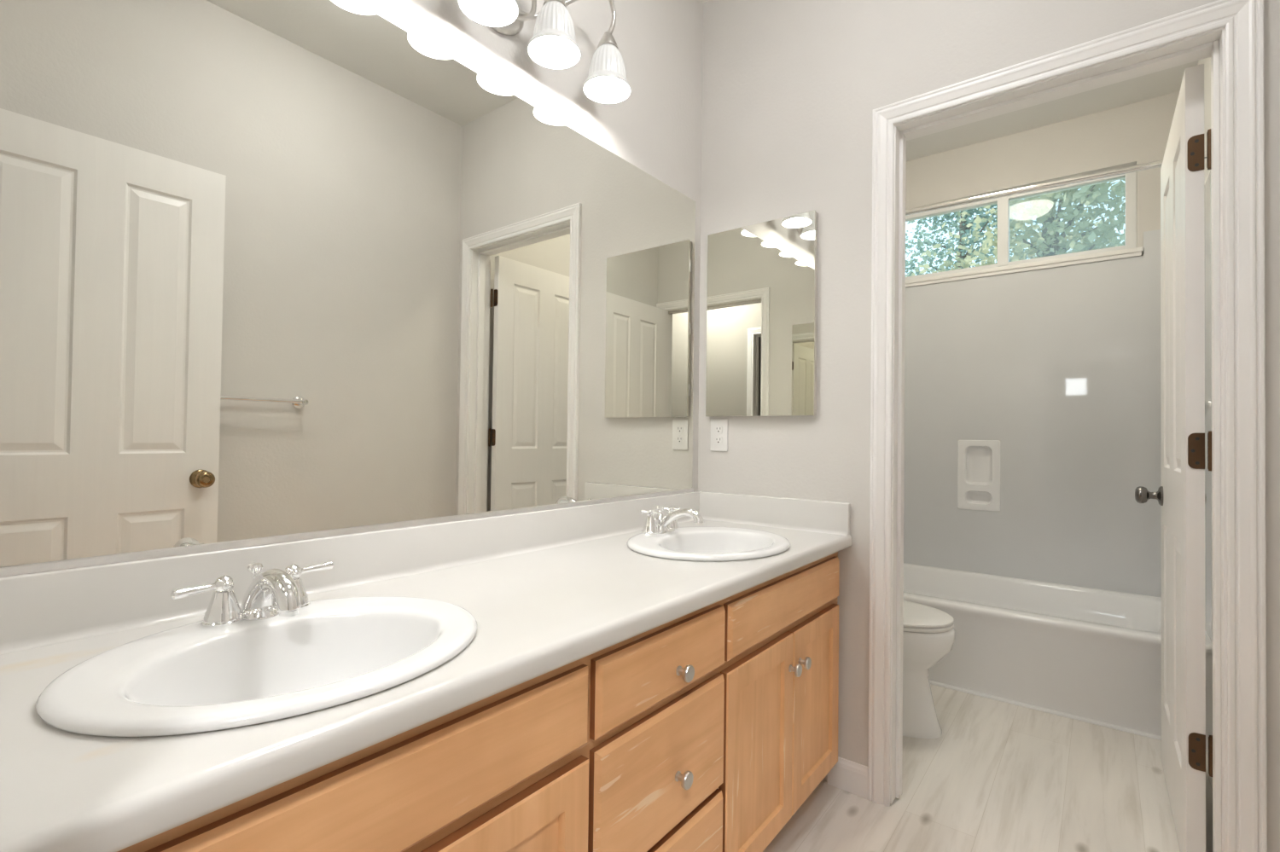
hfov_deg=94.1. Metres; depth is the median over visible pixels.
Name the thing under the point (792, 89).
wall
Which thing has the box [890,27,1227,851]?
trim
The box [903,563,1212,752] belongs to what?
bathtub
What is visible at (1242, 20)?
trim
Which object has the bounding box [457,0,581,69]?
vanity light
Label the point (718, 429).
receptacle
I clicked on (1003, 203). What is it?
window
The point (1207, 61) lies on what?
wall
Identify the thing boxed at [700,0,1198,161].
ceiling
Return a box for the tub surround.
[903,169,1212,643]
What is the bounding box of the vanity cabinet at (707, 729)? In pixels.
[116,552,839,851]
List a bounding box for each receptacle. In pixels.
[714,425,722,433]
[714,436,722,444]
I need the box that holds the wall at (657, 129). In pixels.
[0,0,703,655]
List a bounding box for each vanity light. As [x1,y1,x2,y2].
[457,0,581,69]
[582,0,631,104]
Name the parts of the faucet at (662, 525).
cross handle, lift rod, plate, cross handle, spout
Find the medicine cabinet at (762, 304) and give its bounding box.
[705,210,818,417]
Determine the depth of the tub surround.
3.01 m
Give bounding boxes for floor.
[762,684,1212,851]
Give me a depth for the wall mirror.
1.11 m
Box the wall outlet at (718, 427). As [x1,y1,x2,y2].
[709,418,727,451]
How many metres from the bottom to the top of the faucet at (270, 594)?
0.080 m
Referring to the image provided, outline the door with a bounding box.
[1134,64,1212,851]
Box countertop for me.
[0,490,852,851]
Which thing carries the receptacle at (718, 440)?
attached to the wall outlet at (718, 427)
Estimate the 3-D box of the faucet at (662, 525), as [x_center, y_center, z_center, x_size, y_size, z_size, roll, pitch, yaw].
[0.081,0.275,1.719,0.141,0.080,0.178,1,-1,-26]
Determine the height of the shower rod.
0.082 m
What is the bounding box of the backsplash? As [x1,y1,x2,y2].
[0,490,699,654]
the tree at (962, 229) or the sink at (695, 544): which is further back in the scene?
the tree at (962, 229)
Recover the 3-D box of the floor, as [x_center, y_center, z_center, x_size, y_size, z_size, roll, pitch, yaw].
[0.777,1.158,1.705,1.504,0.060,3.660,0,-1,38]
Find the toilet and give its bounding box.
[902,600,955,738]
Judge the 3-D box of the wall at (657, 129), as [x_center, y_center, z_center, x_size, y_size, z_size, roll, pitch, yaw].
[0.174,-0.199,2.251,0.120,2.775,3.955,0,-1,38]
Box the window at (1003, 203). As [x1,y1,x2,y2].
[905,171,1143,287]
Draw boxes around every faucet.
[170,561,333,628]
[640,506,703,535]
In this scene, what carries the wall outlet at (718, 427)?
attached to the wall at (792, 89)
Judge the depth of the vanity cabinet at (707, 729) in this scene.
1.00 m
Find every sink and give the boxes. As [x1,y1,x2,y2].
[35,596,477,737]
[627,526,790,561]
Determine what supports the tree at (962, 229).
on the ground
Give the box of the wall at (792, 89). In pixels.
[698,0,1279,851]
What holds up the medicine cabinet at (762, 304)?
attached to the wall at (792, 89)
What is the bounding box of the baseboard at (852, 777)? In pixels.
[827,756,867,799]
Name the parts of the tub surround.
panel, panel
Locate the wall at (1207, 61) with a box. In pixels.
[1197,57,1210,186]
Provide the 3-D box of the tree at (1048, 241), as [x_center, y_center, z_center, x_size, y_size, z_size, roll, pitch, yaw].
[4.998,-1.124,6.664,3.399,5.391,3.585,1,-1,-19]
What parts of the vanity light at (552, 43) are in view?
lamp shade, bulb, arm, lamp shade, bulb, arm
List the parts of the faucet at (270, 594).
lever, handle, lift rod, spout, handle, lever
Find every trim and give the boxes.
[867,0,1267,851]
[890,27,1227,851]
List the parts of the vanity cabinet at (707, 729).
door, drawer, drawer, knob, drawer, knob, door, knob, knob, door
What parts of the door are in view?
knob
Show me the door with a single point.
(1181, 496)
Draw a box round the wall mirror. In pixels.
[0,0,695,577]
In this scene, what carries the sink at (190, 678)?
in the countertop
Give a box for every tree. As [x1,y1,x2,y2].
[905,201,1081,276]
[910,179,1124,276]
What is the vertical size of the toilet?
0.745 m
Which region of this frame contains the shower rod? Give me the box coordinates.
[905,151,1206,215]
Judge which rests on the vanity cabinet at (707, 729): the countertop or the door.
the countertop
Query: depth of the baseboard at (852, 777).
1.83 m

